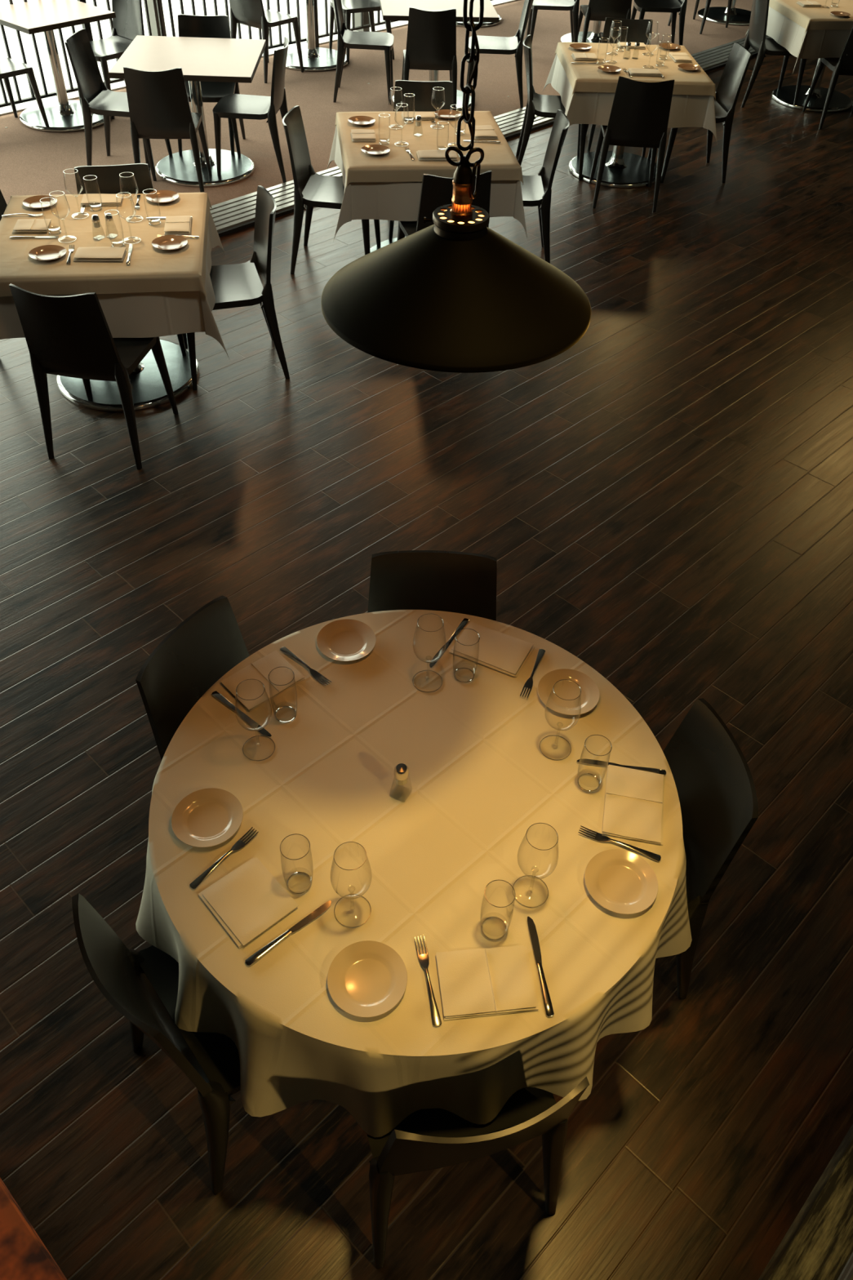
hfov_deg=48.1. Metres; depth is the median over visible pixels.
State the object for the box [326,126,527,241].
tablecloth
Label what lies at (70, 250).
fork
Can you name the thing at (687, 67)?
plate
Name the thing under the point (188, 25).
dining chair
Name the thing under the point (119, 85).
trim
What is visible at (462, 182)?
socket
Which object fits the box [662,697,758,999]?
dining chair
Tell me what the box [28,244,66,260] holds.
plate
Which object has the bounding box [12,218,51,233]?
napkin
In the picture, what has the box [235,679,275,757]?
wine glass
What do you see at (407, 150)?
fork
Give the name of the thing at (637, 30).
dining chair
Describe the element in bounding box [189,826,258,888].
fork
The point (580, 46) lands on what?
plate
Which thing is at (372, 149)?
plate
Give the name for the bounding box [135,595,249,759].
dining chair
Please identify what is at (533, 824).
bowl
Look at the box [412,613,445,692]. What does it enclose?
wine glass
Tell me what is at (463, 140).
table knife
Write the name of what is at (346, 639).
plate
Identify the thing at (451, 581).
dining chair
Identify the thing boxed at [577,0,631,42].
dining chair
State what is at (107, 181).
dining chair
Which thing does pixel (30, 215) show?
fork
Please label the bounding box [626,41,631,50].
salt shaker
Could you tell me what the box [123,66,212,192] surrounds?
dining chair
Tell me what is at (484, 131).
napkin
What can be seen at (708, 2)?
dining chair
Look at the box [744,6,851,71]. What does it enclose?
tablecloth
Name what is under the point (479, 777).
tablecloth
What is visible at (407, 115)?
napkin
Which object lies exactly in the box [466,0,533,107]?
dining chair
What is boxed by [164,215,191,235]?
napkin
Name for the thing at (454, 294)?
pendant lamp
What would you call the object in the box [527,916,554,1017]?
table knife
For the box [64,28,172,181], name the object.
dining chair
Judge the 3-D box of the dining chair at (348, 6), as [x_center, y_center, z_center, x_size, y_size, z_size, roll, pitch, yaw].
[-0.625,-6.162,9.268,0.551,0.855,0.473,-18,49,-19]
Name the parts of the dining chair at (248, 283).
leg, leg, seat, leg, backrest, leg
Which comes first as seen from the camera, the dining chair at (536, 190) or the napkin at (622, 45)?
the dining chair at (536, 190)
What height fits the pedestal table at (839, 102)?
0.755 m
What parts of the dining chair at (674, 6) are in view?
leg, leg, seat, leg, backrest, leg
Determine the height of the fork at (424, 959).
0.010 m
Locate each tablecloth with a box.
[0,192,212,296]
[0,211,228,356]
[135,609,692,1137]
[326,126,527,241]
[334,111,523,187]
[542,53,717,145]
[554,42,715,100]
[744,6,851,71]
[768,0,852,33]
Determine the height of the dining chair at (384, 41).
0.855 m
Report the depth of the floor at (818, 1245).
1.88 m
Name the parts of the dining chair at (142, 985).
leg, backrest, seat, leg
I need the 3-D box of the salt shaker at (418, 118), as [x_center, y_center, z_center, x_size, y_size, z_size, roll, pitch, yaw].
[-0.049,-3.055,5.666,0.044,0.103,0.044,25,49,21]
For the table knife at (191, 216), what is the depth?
4.70 m
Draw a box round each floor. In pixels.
[0,53,852,1279]
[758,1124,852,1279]
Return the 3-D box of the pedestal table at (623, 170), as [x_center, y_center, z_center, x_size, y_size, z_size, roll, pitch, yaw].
[1.502,-3.965,7.259,0.940,0.755,0.940,0,45,-2]
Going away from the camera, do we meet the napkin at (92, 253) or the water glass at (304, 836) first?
the water glass at (304, 836)
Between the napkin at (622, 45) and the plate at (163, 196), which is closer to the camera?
the plate at (163, 196)
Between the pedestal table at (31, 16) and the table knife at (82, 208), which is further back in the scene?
the pedestal table at (31, 16)
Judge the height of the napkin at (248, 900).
0.014 m
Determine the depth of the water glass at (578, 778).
2.35 m
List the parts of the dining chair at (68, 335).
leg, backrest, leg, leg, seat, leg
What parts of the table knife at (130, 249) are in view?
handle, blade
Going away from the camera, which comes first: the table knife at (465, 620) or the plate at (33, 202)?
the table knife at (465, 620)
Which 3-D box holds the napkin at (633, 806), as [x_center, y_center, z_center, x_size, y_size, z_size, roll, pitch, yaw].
[0.505,0.395,2.321,0.144,0.015,0.210,9,45,6]
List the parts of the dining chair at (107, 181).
backrest, leg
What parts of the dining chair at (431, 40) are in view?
leg, leg, backrest, leg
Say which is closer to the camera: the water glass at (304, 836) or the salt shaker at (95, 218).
the water glass at (304, 836)
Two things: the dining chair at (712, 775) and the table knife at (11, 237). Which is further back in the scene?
the table knife at (11, 237)
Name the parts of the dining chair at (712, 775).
leg, backrest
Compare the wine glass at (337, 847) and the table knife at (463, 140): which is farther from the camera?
the table knife at (463, 140)
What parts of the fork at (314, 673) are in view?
handle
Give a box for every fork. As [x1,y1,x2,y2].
[1,213,43,216]
[66,244,74,264]
[134,195,140,208]
[157,235,199,238]
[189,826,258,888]
[280,646,332,686]
[404,146,414,159]
[414,935,441,1026]
[520,648,545,697]
[578,826,661,862]
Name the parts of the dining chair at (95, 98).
backrest, leg, leg, seat, leg, leg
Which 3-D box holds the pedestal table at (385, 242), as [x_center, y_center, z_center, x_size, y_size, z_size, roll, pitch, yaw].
[-0.025,-2.721,5.951,0.940,0.755,0.940,-4,45,-7]
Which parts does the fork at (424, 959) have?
handle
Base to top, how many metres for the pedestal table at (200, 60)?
0.760 m
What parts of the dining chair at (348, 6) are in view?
leg, leg, seat, leg, leg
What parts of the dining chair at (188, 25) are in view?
leg, backrest, seat, leg, leg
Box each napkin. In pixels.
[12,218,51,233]
[72,246,126,261]
[80,193,123,206]
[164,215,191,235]
[198,857,298,948]
[221,650,305,711]
[350,128,376,142]
[400,111,435,119]
[416,150,457,159]
[435,945,538,1020]
[448,621,534,677]
[468,124,497,139]
[571,52,597,60]
[602,764,663,844]
[617,42,646,48]
[627,67,662,76]
[668,52,692,62]
[795,0,821,6]
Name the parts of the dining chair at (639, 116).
leg, leg, seat, backrest, leg, leg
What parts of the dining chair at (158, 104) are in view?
leg, leg, backrest, seat, leg, leg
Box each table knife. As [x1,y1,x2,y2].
[9,235,58,238]
[80,204,84,213]
[126,243,132,264]
[146,216,192,218]
[211,690,271,737]
[244,900,331,966]
[429,617,469,667]
[462,140,500,142]
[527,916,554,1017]
[571,62,601,63]
[577,758,666,775]
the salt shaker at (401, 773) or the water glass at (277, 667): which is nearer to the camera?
the salt shaker at (401, 773)
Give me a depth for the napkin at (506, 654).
2.67 m
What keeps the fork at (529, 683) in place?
on the tablecloth at (479, 777)
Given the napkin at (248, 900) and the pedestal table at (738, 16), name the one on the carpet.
the pedestal table at (738, 16)
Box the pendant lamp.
[320,0,591,373]
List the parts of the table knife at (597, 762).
blade, handle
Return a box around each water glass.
[40,197,61,235]
[83,175,102,211]
[104,209,124,247]
[143,188,160,225]
[268,666,297,723]
[280,835,313,894]
[453,628,479,683]
[480,881,515,940]
[577,736,612,791]
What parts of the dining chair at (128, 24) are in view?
leg, seat, leg, backrest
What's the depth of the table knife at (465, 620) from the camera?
2.69 m
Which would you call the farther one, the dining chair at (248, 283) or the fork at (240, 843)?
the dining chair at (248, 283)
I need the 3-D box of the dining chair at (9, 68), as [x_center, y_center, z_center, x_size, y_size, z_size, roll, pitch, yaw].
[-3.388,-4.405,7.393,0.473,0.855,0.551,32,52,26]
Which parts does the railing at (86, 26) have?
post, post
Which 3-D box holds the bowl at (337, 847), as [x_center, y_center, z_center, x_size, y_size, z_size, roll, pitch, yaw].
[-0.158,0.485,1.990,0.087,0.131,0.087,3,45,0]
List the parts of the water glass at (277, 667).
glass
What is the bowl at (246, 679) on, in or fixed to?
on the wine glass at (246, 679)
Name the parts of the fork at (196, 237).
handle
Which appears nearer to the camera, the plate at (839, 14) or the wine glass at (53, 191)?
the wine glass at (53, 191)
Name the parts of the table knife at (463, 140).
handle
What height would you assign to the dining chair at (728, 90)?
0.855 m
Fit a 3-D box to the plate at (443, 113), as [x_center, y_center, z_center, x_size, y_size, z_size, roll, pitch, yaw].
[0.132,-3.272,5.951,0.166,0.018,0.166,-2,45,-5]
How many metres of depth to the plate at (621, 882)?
2.17 m
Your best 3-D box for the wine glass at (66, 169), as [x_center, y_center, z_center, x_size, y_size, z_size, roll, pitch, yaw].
[-1.702,-2.162,4.627,0.084,0.208,0.084,3,45,0]
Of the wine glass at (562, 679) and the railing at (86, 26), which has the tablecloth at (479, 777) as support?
the wine glass at (562, 679)
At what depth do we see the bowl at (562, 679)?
2.29 m
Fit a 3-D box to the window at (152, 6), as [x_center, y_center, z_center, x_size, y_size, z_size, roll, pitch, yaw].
[-1.559,-6.949,8.433,0.165,3.096,2.525,35,54,28]
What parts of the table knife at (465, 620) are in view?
blade, handle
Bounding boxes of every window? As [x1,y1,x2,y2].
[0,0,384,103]
[143,0,166,35]
[354,11,369,31]
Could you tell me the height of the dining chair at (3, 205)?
0.855 m
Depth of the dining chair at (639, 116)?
6.58 m
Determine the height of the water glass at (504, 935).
0.151 m
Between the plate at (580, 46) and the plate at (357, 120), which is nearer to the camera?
the plate at (357, 120)
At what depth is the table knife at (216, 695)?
2.48 m
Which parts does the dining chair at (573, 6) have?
leg, leg, seat, leg, leg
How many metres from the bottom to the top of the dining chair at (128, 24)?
0.855 m
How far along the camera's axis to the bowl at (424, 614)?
2.44 m
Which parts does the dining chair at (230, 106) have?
leg, leg, seat, leg, backrest, leg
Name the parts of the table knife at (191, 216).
blade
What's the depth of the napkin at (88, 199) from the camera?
4.80 m
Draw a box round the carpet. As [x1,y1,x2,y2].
[0,0,752,205]
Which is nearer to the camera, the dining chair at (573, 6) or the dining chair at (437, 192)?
the dining chair at (437, 192)
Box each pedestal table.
[0,0,115,132]
[56,338,199,411]
[108,35,266,186]
[285,0,347,71]
[369,235,405,252]
[379,0,499,111]
[456,14,501,26]
[560,20,603,43]
[568,145,662,188]
[697,0,751,25]
[771,57,852,112]
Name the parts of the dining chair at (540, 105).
leg, leg, backrest, seat, leg, leg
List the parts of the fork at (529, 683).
handle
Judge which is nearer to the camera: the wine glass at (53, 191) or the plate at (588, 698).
the plate at (588, 698)
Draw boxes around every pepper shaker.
[104,213,112,221]
[631,42,639,58]
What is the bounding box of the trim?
[0,0,519,115]
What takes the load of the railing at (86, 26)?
on the carpet
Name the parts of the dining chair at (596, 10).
leg, seat, leg, backrest, leg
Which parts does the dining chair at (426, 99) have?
leg, backrest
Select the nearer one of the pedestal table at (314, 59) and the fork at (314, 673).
the fork at (314, 673)
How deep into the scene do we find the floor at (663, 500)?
3.85 m
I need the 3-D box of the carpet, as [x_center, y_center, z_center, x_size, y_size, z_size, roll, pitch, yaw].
[-1.436,-4.487,8.172,2.705,0.006,23.000,35,54,28]
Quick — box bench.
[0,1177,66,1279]
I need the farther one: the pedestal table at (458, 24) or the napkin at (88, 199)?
the pedestal table at (458, 24)
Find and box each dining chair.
[0,56,48,126]
[0,190,7,220]
[8,283,177,470]
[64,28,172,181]
[71,893,240,1195]
[74,163,186,354]
[77,0,144,119]
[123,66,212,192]
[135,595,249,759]
[177,13,245,155]
[182,185,289,390]
[212,36,288,182]
[229,0,303,83]
[282,105,380,274]
[328,0,394,63]
[332,0,393,105]
[367,550,497,621]
[367,1076,589,1269]
[388,80,453,239]
[396,170,491,240]
[401,7,457,111]
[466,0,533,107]
[515,35,586,180]
[520,109,569,263]
[526,0,579,44]
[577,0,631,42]
[586,17,653,156]
[589,75,675,212]
[631,0,687,45]
[647,42,752,182]
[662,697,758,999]
[667,0,732,34]
[741,0,806,108]
[802,26,852,129]
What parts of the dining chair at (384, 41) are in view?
leg, backrest, leg, seat, leg, leg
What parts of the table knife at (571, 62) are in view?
handle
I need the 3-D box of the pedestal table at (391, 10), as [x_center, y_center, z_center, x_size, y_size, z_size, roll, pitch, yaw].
[0.071,-5.109,8.320,0.945,0.760,0.945,-2,45,-5]
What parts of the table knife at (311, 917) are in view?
handle, blade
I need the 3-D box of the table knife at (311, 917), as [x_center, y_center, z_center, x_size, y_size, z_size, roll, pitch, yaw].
[-0.293,0.630,2.056,0.224,0.006,0.017,-31,54,-29]
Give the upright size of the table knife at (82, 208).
0.006 m
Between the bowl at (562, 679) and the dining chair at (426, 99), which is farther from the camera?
the dining chair at (426, 99)
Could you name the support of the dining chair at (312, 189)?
on the floor at (663, 500)
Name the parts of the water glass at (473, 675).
glass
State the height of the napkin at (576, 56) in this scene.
0.022 m
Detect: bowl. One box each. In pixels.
[235,679,271,731]
[330,847,372,899]
[413,613,445,662]
[517,824,558,879]
[546,679,581,730]
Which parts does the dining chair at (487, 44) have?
leg, leg, seat, leg, leg, backrest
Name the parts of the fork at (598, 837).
handle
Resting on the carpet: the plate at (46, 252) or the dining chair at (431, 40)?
the dining chair at (431, 40)
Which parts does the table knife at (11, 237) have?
handle, blade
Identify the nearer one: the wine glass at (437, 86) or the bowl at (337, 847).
the bowl at (337, 847)
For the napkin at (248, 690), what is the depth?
2.56 m
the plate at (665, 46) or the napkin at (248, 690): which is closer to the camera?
the napkin at (248, 690)
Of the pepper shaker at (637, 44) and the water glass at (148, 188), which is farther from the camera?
the pepper shaker at (637, 44)
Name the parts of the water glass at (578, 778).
glass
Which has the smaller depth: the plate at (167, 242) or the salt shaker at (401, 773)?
the salt shaker at (401, 773)
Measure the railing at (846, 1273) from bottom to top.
1.018 m
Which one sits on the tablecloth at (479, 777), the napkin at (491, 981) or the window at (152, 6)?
the napkin at (491, 981)
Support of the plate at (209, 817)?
on the tablecloth at (479, 777)
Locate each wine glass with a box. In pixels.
[48,191,75,243]
[62,168,88,218]
[115,191,140,244]
[119,172,142,222]
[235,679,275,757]
[330,847,372,927]
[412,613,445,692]
[430,86,444,128]
[512,824,558,905]
[539,679,581,759]
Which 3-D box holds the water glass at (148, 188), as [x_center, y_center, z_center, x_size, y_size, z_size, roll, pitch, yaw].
[-1.325,-2.089,4.612,0.068,0.151,0.068,16,47,13]
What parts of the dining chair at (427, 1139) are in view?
leg, seat, backrest, leg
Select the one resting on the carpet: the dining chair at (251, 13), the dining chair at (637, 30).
the dining chair at (251, 13)
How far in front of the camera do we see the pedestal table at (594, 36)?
10.10 m
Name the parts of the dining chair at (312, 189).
backrest, leg, leg, seat, leg, leg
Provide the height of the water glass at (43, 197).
0.151 m
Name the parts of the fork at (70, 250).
handle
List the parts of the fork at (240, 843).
handle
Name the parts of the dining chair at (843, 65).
leg, seat, leg, backrest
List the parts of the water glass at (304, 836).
glass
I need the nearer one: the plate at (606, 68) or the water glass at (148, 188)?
the water glass at (148, 188)
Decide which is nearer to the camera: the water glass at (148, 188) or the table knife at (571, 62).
the water glass at (148, 188)
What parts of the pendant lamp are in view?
lamp shade, perforated plate, bulb, cord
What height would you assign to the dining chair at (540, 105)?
0.855 m
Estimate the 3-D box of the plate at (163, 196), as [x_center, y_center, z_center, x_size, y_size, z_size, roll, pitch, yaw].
[-1.347,-2.256,4.871,0.166,0.018,0.166,31,52,25]
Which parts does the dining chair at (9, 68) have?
leg, seat, leg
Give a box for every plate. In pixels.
[22,195,57,208]
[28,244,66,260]
[145,190,178,203]
[151,235,187,250]
[171,787,243,847]
[316,618,376,661]
[327,940,407,1017]
[347,115,375,125]
[360,144,390,155]
[434,109,461,119]
[537,668,599,715]
[569,43,591,50]
[584,848,657,914]
[598,65,621,73]
[658,43,680,49]
[677,63,701,71]
[830,11,850,17]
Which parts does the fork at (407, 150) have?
handle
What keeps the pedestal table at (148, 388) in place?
on the floor at (663, 500)
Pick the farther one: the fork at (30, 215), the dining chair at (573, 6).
the dining chair at (573, 6)
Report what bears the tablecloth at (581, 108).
on the pedestal table at (623, 170)
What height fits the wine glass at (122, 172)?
0.208 m
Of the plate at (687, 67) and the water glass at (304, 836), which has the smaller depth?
the water glass at (304, 836)
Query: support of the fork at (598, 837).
on the tablecloth at (479, 777)
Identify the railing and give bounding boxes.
[0,0,493,107]
[837,1252,852,1279]
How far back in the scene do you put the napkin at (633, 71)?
6.73 m
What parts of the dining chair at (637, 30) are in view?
leg, backrest, leg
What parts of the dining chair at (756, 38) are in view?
leg, leg, backrest, seat, leg, leg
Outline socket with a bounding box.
[450,155,472,218]
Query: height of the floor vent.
0.025 m
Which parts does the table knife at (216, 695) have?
handle, blade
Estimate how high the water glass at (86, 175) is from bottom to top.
0.151 m
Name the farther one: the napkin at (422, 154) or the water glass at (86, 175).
the napkin at (422, 154)
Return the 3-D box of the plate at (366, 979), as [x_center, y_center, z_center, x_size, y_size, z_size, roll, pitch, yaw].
[-0.123,0.705,1.982,0.166,0.018,0.166,4,45,1]
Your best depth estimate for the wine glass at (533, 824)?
2.05 m
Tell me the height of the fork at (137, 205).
0.010 m
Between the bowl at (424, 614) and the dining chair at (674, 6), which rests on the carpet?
the dining chair at (674, 6)
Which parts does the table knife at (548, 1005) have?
blade, handle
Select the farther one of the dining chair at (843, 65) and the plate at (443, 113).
the dining chair at (843, 65)
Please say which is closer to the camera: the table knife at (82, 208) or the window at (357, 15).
the table knife at (82, 208)
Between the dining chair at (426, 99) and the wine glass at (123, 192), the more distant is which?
the dining chair at (426, 99)
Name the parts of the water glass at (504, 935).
glass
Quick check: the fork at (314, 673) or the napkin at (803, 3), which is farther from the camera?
the napkin at (803, 3)
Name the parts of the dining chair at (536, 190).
seat, leg, leg, backrest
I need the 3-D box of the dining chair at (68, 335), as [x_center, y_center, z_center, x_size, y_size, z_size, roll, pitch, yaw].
[-1.527,-1.309,4.405,0.473,0.855,0.551,8,45,5]
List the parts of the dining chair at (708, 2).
leg, leg, leg, leg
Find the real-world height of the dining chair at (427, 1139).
0.855 m
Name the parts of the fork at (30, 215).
handle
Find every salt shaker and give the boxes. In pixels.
[91,214,100,227]
[390,763,412,796]
[415,115,421,126]
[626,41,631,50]
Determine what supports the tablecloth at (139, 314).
on the pedestal table at (148, 388)
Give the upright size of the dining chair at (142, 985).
0.855 m
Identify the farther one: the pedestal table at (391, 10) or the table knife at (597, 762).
the pedestal table at (391, 10)
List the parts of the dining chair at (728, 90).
leg, leg, leg, seat, leg, backrest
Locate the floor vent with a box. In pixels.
[209,35,772,236]
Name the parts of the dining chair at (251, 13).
leg, backrest, leg, seat, leg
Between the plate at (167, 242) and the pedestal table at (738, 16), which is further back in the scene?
the pedestal table at (738, 16)
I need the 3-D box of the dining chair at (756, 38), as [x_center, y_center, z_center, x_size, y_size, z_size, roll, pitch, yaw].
[3.147,-5.375,8.668,0.551,0.855,0.473,-2,45,-4]

